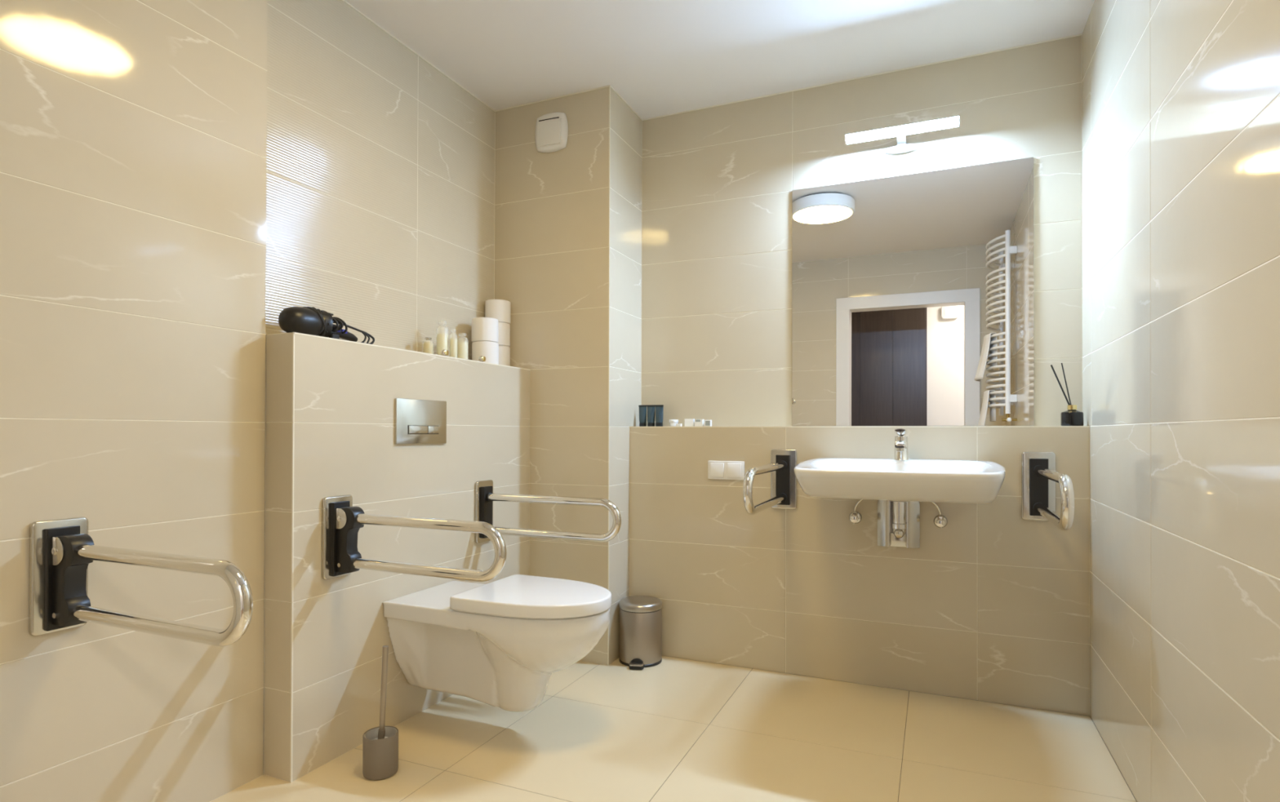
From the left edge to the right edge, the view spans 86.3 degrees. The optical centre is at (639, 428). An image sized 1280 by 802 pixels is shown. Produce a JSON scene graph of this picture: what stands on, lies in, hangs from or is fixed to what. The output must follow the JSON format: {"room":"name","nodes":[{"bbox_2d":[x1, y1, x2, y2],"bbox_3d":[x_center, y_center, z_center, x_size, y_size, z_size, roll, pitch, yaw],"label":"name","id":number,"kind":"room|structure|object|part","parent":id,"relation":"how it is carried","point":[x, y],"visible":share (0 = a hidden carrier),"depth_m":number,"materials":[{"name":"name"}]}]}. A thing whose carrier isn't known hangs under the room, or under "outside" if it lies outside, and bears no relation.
{"room":"accessible bathroom","nodes":[
{"label":"accessible bathroom","id":0,"kind":"room"},
{"bbox_2d":[0,0,267,801],"bbox_3d":[-1.453,-0.236,1.281,0.200,2.422,1.514,0,0,23],"label":"wall","id":1,"kind":"structure","parent":0,"point":[133,133],"depth_m":1.61,"materials":[{"name":"beige tile"}]},
{"bbox_2d":[28,517,253,647],"bbox_3d":[-0.984,0.316,1.357,0.600,0.241,0.105,0,0,23],"label":"grab rail","id":2,"kind":"object","parent":1,"relation":"attached to","point":[61,551],"visible":1,"depth_m":1.42,"materials":[{"name":"silver metal"}]},
{"bbox_3d":[-1.254,0.316,1.474,0.012,0.241,0.105,0,0,23],"label":"wall plate","id":3,"kind":"part","parent":2,"relation":"part of","materials":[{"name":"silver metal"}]},
{"bbox_3d":[-0.957,0.324,1.346,0.540,0.161,0.031,0,0,23],"label":"rail","id":4,"kind":"part","parent":2,"relation":"part of","materials":[{"name":"silver metal"}]},
{"bbox_2d":[266,0,494,359],"bbox_3d":[-0.936,-0.228,2.620,0.150,2.422,1.356,0,0,23],"label":"wall","id":5,"kind":"structure","parent":0,"point":[380,188],"depth_m":2.40,"materials":[{"name":"beige tile"}]},
{"bbox_2d":[263,332,530,782],"bbox_3d":[-0.811,0.359,2.481,0.191,1.248,1.206,0,0,23],"label":"wall","id":6,"kind":"structure","parent":0,"point":[330,402],"depth_m":2.10,"materials":[{"name":"beige tile"}]},
{"bbox_2d":[278,306,374,344],"bbox_3d":[-0.961,-0.316,2.115,0.100,0.098,0.353,0,0,17],"label":"hair dryer","id":7,"kind":"object","parent":6,"relation":"on","point":[312,321],"visible":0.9,"depth_m":2.02,"materials":[{"name":"black plastic"}]},
{"bbox_2d":[317,310,337,337],"bbox_3d":[-0.975,-0.315,2.082,0.094,0.094,0.067,0,0,23],"label":"diffuser","id":8,"kind":"object","parent":7,"relation":"attached to","point":[326,328],"depth_m":2.06,"materials":[{"name":"black plastic"}]},
{"bbox_3d":[-0.944,-0.304,2.131,0.034,0.048,0.157,0,0,22],"label":"handle","id":9,"kind":"part","parent":7,"relation":"part of","materials":[{"name":"black plastic"}]},
{"bbox_2d":[321,494,506,582],"bbox_3d":[-0.628,0.320,1.908,0.600,0.241,0.105,0,0,23],"label":"grab rail","id":10,"kind":"object","parent":6,"relation":"attached to","point":[342,522],"visible":1,"depth_m":1.95,"materials":[{"name":"silver metal"}]},
{"bbox_3d":[-0.897,0.320,2.025,0.012,0.241,0.105,0,0,23],"label":"wall plate","id":11,"kind":"part","parent":10,"relation":"part of","materials":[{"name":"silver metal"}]},
{"bbox_3d":[-0.600,0.328,1.896,0.540,0.161,0.031,0,0,23],"label":"rail","id":12,"kind":"part","parent":10,"relation":"part of","materials":[{"name":"silver metal"}]},
{"bbox_2d":[395,398,446,444],"bbox_3d":[-0.752,-0.024,2.359,0.013,0.153,0.250,0,0,23],"label":"flush plate","id":13,"kind":"object","parent":6,"relation":"attached to","point":[416,421],"visible":1,"depth_m":2.35,"materials":[{"name":"silver metal"}]},
{"bbox_2d":[423,337,432,354],"bbox_3d":[-0.800,-0.304,2.576,0.038,0.080,0.038,0,0,23],"label":"bottle","id":14,"kind":"object","parent":6,"relation":"on","point":[428,347],"visible":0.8,"depth_m":2.56,"materials":[{"name":"beige glass"}]},
{"bbox_2d":[436,333,448,356],"bbox_3d":[-0.759,-0.339,2.622,0.046,0.150,0.046,0,0,23],"label":"bottle","id":15,"kind":"object","parent":6,"relation":"on","point":[442,339],"visible":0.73,"depth_m":2.60,"materials":[{"name":"beige glass"}]},
{"bbox_2d":[440,349,448,355],"bbox_3d":[-0.715,-0.277,2.494,0.026,0.025,0.025,0,0,23],"label":"stopper","id":16,"kind":"object","parent":6,"relation":"on","point":[443,353],"visible":0.92,"depth_m":2.48,"materials":[{"name":"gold metal"}]},
{"bbox_2d":[449,338,457,357],"bbox_3d":[-0.719,-0.324,2.631,0.030,0.120,0.030,0,0,23],"label":"bottle","id":17,"kind":"object","parent":6,"relation":"on","point":[453,342],"visible":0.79,"depth_m":2.62,"materials":[{"name":"beige glass"}]},
{"bbox_2d":[457,342,467,359],"bbox_3d":[-0.705,-0.321,2.708,0.046,0.115,0.046,0,0,23],"label":"bottle","id":18,"kind":"object","parent":6,"relation":"on","point":[462,347],"visible":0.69,"depth_m":2.69,"materials":[{"name":"beige glass"}]},
{"bbox_2d":[478,355,485,362],"bbox_3d":[-0.626,-0.276,2.700,0.026,0.025,0.025,0,0,23],"label":"stopper","id":19,"kind":"object","parent":6,"relation":"on","point":[481,358],"visible":0.95,"depth_m":2.69,"materials":[{"name":"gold metal"}]},
{"bbox_2d":[471,341,498,364],"bbox_3d":[-0.650,-0.312,2.868,0.110,0.098,0.110,0,0,-2],"label":"toilet roll","id":20,"kind":"object","parent":6,"relation":"on","point":[490,350],"visible":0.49,"depth_m":2.82,"materials":[{"name":"white paper"}]},
{"bbox_2d":[471,317,497,342],"bbox_3d":[-0.652,-0.411,2.868,0.110,0.098,0.110,0,0,19],"label":"toilet roll","id":21,"kind":"object","parent":20,"relation":"on","point":[483,329],"visible":0.76,"depth_m":2.82,"materials":[{"name":"white paper"}]},
{"bbox_2d":[382,574,611,712],"bbox_3d":[-0.430,0.706,2.215,0.719,0.384,0.369,0,0,23],"label":"toilet","id":22,"kind":"object","parent":6,"relation":"attached to","point":[500,643],"visible":1,"depth_m":2.12,"materials":[{"name":"white ceramic"}]},
{"bbox_3d":[-0.309,0.553,2.163,0.430,0.010,0.352,0,0,23],"label":"seat","id":23,"kind":"part","parent":22,"relation":"part of","materials":[{"name":"white plastic"}]},
{"bbox_3d":[-0.308,0.534,2.163,0.453,0.040,0.369,0,0,23],"label":"lid","id":24,"kind":"part","parent":22,"relation":"part of","materials":[{"name":"white plastic"}]},
{"bbox_2d":[498,345,510,366],"bbox_3d":[-0.626,-0.311,2.995,0.110,0.098,0.110,0,0,2],"label":"toilet roll","id":25,"kind":"object","parent":6,"relation":"on","point":[504,351],"visible":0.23,"depth_m":2.96,"materials":[{"name":"white paper"}]},
{"bbox_2d":[497,322,510,346],"bbox_3d":[-0.626,-0.410,2.994,0.110,0.098,0.110,0,0,-28],"label":"toilet roll","id":26,"kind":"object","parent":25,"relation":"on","point":[504,329],"visible":0.31,"depth_m":2.95,"materials":[{"name":"white paper"}]},
{"bbox_2d":[484,299,511,324],"bbox_3d":[-0.624,-0.509,2.996,0.110,0.098,0.110,0,0,-20],"label":"toilet roll","id":27,"kind":"object","parent":26,"relation":"on","point":[499,309],"visible":0.67,"depth_m":2.95,"materials":[{"name":"white paper"}]},
{"bbox_2d":[475,480,621,543],"bbox_3d":[-0.343,0.325,2.566,0.600,0.241,0.105,0,0,23],"label":"grab rail","id":28,"kind":"object","parent":6,"relation":"attached to","point":[485,496],"visible":0.95,"depth_m":2.57,"materials":[{"name":"silver metal"}]},
{"bbox_3d":[-0.613,0.325,2.683,0.012,0.241,0.105,0,0,23],"label":"wall plate","id":29,"kind":"part","parent":28,"relation":"part of","materials":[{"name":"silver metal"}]},
{"bbox_2d":[493,86,641,666],"bbox_3d":[-0.374,-0.223,3.193,0.727,2.422,0.441,0,0,23],"label":"wall","id":30,"kind":"structure","parent":0,"point":[568,220],"depth_m":2.95,"materials":[{"name":"beige tile"}]},
{"bbox_2d":[534,112,568,152],"bbox_3d":[-0.387,-1.282,2.943,0.157,0.165,0.040,0,0,23],"label":"air vent","id":31,"kind":"object","parent":30,"relation":"in","point":[551,134],"visible":1,"depth_m":2.92,"materials":[{"name":"white plastic"}]},
{"bbox_3d":[-0.390,-1.271,2.928,0.118,0.110,0.011,0,0,23],"label":"plate","id":32,"kind":"part","parent":31,"relation":"part of","materials":[{"name":"white plastic"}]},
{"bbox_2d":[210,656,1137,801],"bbox_3d":[0.004,1.030,1.647,2.700,0.100,3.160,0,0,23],"label":"floor","id":33,"kind":"structure","parent":0,"point":[675,730],"depth_m":2.10,"materials":[{"name":"beige tile"}]},
{"bbox_2d":[362,645,398,780],"bbox_3d":[-0.737,0.799,1.943,0.095,0.362,0.095,0,0,23],"label":"toilet brush","id":34,"kind":"object","parent":33,"relation":"on","point":[380,744],"visible":1,"depth_m":1.92,"materials":[{"name":"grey plastic"}]},
{"bbox_3d":[-0.730,0.754,1.940,0.031,0.273,0.016,0,0,23],"label":"handle","id":35,"kind":"part","parent":34,"relation":"part of","materials":[{"name":"silver metal"}]},
{"bbox_2d":[618,595,662,670],"bbox_3d":[0.000,0.856,2.890,0.183,0.262,0.214,0,0,9],"label":"pedal bin","id":36,"kind":"object","parent":33,"relation":"on","point":[640,616],"visible":1,"depth_m":2.83,"materials":[{"name":"silver metal"}]},
{"bbox_3d":[0.003,0.742,2.905,0.183,0.034,0.183,0,0,9],"label":"lid","id":37,"kind":"part","parent":36,"relation":"part of","materials":[{"name":"silver metal"}]},
{"bbox_2d":[345,0,1094,119],"bbox_3d":[-0.017,-1.502,1.597,2.700,0.120,3.300,0,0,23],"label":"ceiling","id":38,"kind":"structure","parent":0,"point":[662,57],"depth_m":2.51,"materials":[{"name":"white paint"}]},
{"bbox_2d":[629,426,1089,716],"bbox_3d":[0.775,0.490,2.750,1.736,0.998,0.133,0,0,23],"label":"wall","id":39,"kind":"structure","parent":0,"point":[992,605],"depth_m":2.63,"materials":[{"name":"beige tile"}]},
{"bbox_2d":[638,404,647,426],"bbox_3d":[0.013,-0.058,3.073,0.033,0.096,0.033,0,0,-23],"label":"tube","id":40,"kind":"object","parent":39,"relation":"on","point":[642,409],"visible":1,"depth_m":3.06,"materials":[{"name":"blue"}]},
{"bbox_2d":[647,404,655,426],"bbox_3d":[0.050,-0.058,3.057,0.033,0.096,0.033,0,0,-23],"label":"tube","id":41,"kind":"object","parent":39,"relation":"on","point":[651,408],"visible":1,"depth_m":3.05,"materials":[{"name":"blue"}]},
{"bbox_2d":[655,404,663,426],"bbox_3d":[0.086,-0.058,3.041,0.033,0.096,0.033,0,0,-23],"label":"tube","id":42,"kind":"object","parent":39,"relation":"on","point":[659,408],"visible":1,"depth_m":3.03,"materials":[{"name":"blue"}]},
{"bbox_2d":[669,419,678,426],"bbox_3d":[0.149,-0.025,3.019,0.041,0.030,0.041,0,0,23],"label":"jar","id":43,"kind":"object","parent":39,"relation":"on","point":[673,423],"visible":0.97,"depth_m":3.00,"materials":[{"name":"white ceramic"}]},
{"bbox_3d":[0.149,-0.034,3.019,0.041,0.011,0.041,0,0,23],"label":"jar lid","id":44,"kind":"part","parent":43,"relation":"part of","materials":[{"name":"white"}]},
{"bbox_2d":[684,418,694,426],"bbox_3d":[0.217,-0.026,2.990,0.040,0.033,0.022,0,0,19],"label":"soap box","id":45,"kind":"object","parent":39,"relation":"on","point":[688,422],"visible":1,"depth_m":2.98,"materials":[{"name":"white"}]},
{"bbox_2d":[694,419,704,426],"bbox_3d":[0.259,-0.025,2.971,0.036,0.031,0.023,0,0,26],"label":"soap box","id":46,"kind":"object","parent":39,"relation":"on","point":[698,423],"visible":1,"depth_m":2.96,"materials":[{"name":"white"}]},
{"bbox_2d":[704,420,711,426],"bbox_3d":[0.296,-0.024,2.955,0.026,0.028,0.021,0,0,23],"label":"soap box","id":47,"kind":"object","parent":39,"relation":"on","point":[707,423],"visible":1,"depth_m":2.95,"materials":[{"name":"white"}]},
{"bbox_2d":[707,461,744,479],"bbox_3d":[0.359,0.174,2.852,0.156,0.077,0.014,0,0,23],"label":"light switch","id":48,"kind":"object","parent":39,"relation":"attached to","point":[722,470],"visible":0.91,"depth_m":2.85,"materials":[{"name":"white plastic"}]},
{"bbox_2d":[742,449,796,515],"bbox_3d":[0.464,0.202,2.487,0.105,0.241,0.600,0,0,23],"label":"grab rail","id":49,"kind":"object","parent":39,"relation":"attached to","point":[783,462],"visible":1,"depth_m":2.73,"materials":[{"name":"silver metal"}]},
{"bbox_3d":[0.458,0.210,2.475,0.031,0.161,0.572,0,0,23],"label":"rail","id":50,"kind":"part","parent":49,"relation":"part of","materials":[{"name":"silver metal"}]},
{"bbox_3d":[0.581,0.204,2.757,0.105,0.241,0.012,0,0,23],"label":"wall plate","id":51,"kind":"part","parent":49,"relation":"part of","materials":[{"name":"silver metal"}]},
{"bbox_2d":[848,499,863,524],"bbox_3d":[0.860,0.306,2.610,0.123,0.126,0.058,0,0,23],"label":"angle valve","id":52,"kind":"object","parent":39,"relation":"attached to","point":[855,517],"visible":0.83,"depth_m":2.62,"materials":[{"name":"silver metal"}]},
{"bbox_3d":[0.819,0.345,2.609,0.031,0.031,0.022,0,0,23],"label":"handle","id":53,"kind":"part","parent":52,"relation":"part of","materials":[{"name":"silver metal"}]},
{"bbox_2d":[877,500,919,548],"bbox_3d":[0.968,0.343,2.559,0.149,0.208,0.072,0,0,23],"label":"trap","id":54,"kind":"object","parent":39,"relation":"attached to","point":[898,522],"visible":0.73,"depth_m":2.55,"materials":[{"name":"silver metal"}]},
{"bbox_2d":[892,502,906,535],"bbox_3d":[0.972,0.338,2.559,0.052,0.133,0.052,0,0,23],"label":"drain pipe","id":55,"kind":"object","parent":54,"relation":"on","point":[899,508],"depth_m":2.54,"materials":[{"name":"silver metal"}]},
{"bbox_2d":[794,457,1005,503],"bbox_3d":[0.877,0.174,2.336,0.660,0.124,0.549,0,0,23],"label":"washbasin","id":56,"kind":"object","parent":39,"relation":"attached to","point":[935,481],"visible":1,"depth_m":2.16,"materials":[{"name":"white ceramic"}]},
{"bbox_2d":[893,428,908,460],"bbox_3d":[0.946,0.057,2.476,0.052,0.119,0.136,0,0,23],"label":"tap","id":57,"kind":"object","parent":56,"relation":"on","point":[901,445],"visible":0.98,"depth_m":2.49,"materials":[{"name":"silver metal"}]},
{"bbox_3d":[0.940,0.060,2.461,0.043,0.038,0.105,0,0,23],"label":"spout","id":58,"kind":"part","parent":57,"relation":"part of","materials":[{"name":"silver metal"}]},
{"bbox_3d":[0.949,0.012,2.482,0.046,0.029,0.114,0,0,23],"label":"lever","id":59,"kind":"part","parent":57,"relation":"part of","materials":[{"name":"silver metal"}]},
{"bbox_2d":[930,502,947,528],"bbox_3d":[1.069,0.305,2.520,0.123,0.126,0.058,0,0,23],"label":"angle valve","id":60,"kind":"object","parent":39,"relation":"attached to","point":[940,521],"visible":0.73,"depth_m":2.50,"materials":[{"name":"silver metal"}]},
{"bbox_3d":[1.096,0.344,2.489,0.031,0.031,0.022,0,0,23],"label":"handle","id":61,"kind":"part","parent":60,"relation":"part of","materials":[{"name":"silver metal"}]},
{"bbox_2d":[1021,452,1074,531],"bbox_3d":[1.285,0.201,2.132,0.105,0.241,0.600,0,0,23],"label":"grab rail","id":62,"kind":"object","parent":39,"relation":"attached to","point":[1039,476],"visible":1,"depth_m":2.38,"materials":[{"name":"silver metal"}]},
{"bbox_3d":[1.402,0.203,2.402,0.105,0.241,0.012,0,0,23],"label":"wall plate","id":63,"kind":"part","parent":62,"relation":"part of","materials":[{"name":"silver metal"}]},
{"bbox_3d":[1.280,0.209,2.119,0.031,0.161,0.572,0,0,23],"label":"rail","id":64,"kind":"part","parent":62,"relation":"part of","materials":[{"name":"silver metal"}]},
{"bbox_2d":[641,35,1082,426],"bbox_3d":[0.833,-0.222,2.884,1.936,2.422,0.150,0,0,23],"label":"wall","id":65,"kind":"structure","parent":0,"point":[718,183],"depth_m":2.90,"materials":[{"name":"beige tile"}]},
{"bbox_2d":[342,0,1082,120],"bbox_3d":[0.145,-1.433,2.718,2.782,0.004,1.005,0,0,-10],"label":"trim","id":66,"kind":"structure","parent":65,"relation":"attached to","point":[344,1],"depth_m":2.80,"materials":[{"name":"beige paint"}]},
{"bbox_2d":[844,115,959,154],"bbox_3d":[1.017,-1.126,2.657,0.408,0.060,0.130,0,0,23],"label":"lamp","id":67,"kind":"object","parent":65,"relation":"attached to","point":[900,131],"visible":1,"depth_m":2.63,"materials":[{"name":"white"}]},
{"bbox_3d":[1.021,-1.123,2.667,0.032,0.024,0.086,0,0,23],"label":"arm","id":68,"kind":"part","parent":67,"relation":"part of","materials":[{"name":"white metal"}]},
{"bbox_3d":[1.040,-1.111,2.709,0.134,0.032,0.016,0,0,23],"label":"plate","id":69,"kind":"part","parent":67,"relation":"part of","materials":[{"name":"white metal"}]},
{"bbox_2d":[846,118,958,142],"bbox_3d":[1.003,-1.145,2.625,0.402,0.016,0.035,0,0,23],"label":"diffuser","id":70,"kind":"object","parent":67,"relation":"attached to","point":[900,131],"depth_m":2.61,"materials":[{"name":"white plastic"}]},
{"bbox_2d":[791,157,1033,426],"bbox_3d":[1.051,-0.509,2.706,0.889,0.996,0.006,0,0,23],"label":"wall mirror","id":71,"kind":"object","parent":65,"relation":"attached to","point":[913,294],"visible":1,"depth_m":2.69,"materials":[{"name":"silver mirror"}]},
{"bbox_2d":[1050,363,1084,426],"bbox_3d":[1.512,-0.121,2.408,0.068,0.222,0.092,0,0,-27],"label":"reed diffuser","id":72,"kind":"object","parent":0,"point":[1071,417],"visible":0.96,"depth_m":2.38,"materials":[{"name":"black glass"}]},
{"bbox_2d":[1060,409,1084,426],"bbox_3d":[1.518,-0.040,2.397,0.068,0.060,0.068,0,0,23],"label":"bottle","id":73,"kind":"object","parent":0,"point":[1069,417],"depth_m":2.37,"materials":[{"name":"black glass"}]},
{"bbox_2d":[1081,0,1279,801],"bbox_3d":[1.091,-0.231,1.104,0.150,2.422,3.211,0,0,23],"label":"wall","id":74,"kind":"structure","parent":0,"point":[1181,98],"depth_m":1.45,"materials":[{"name":"beige tile"}]}
]}

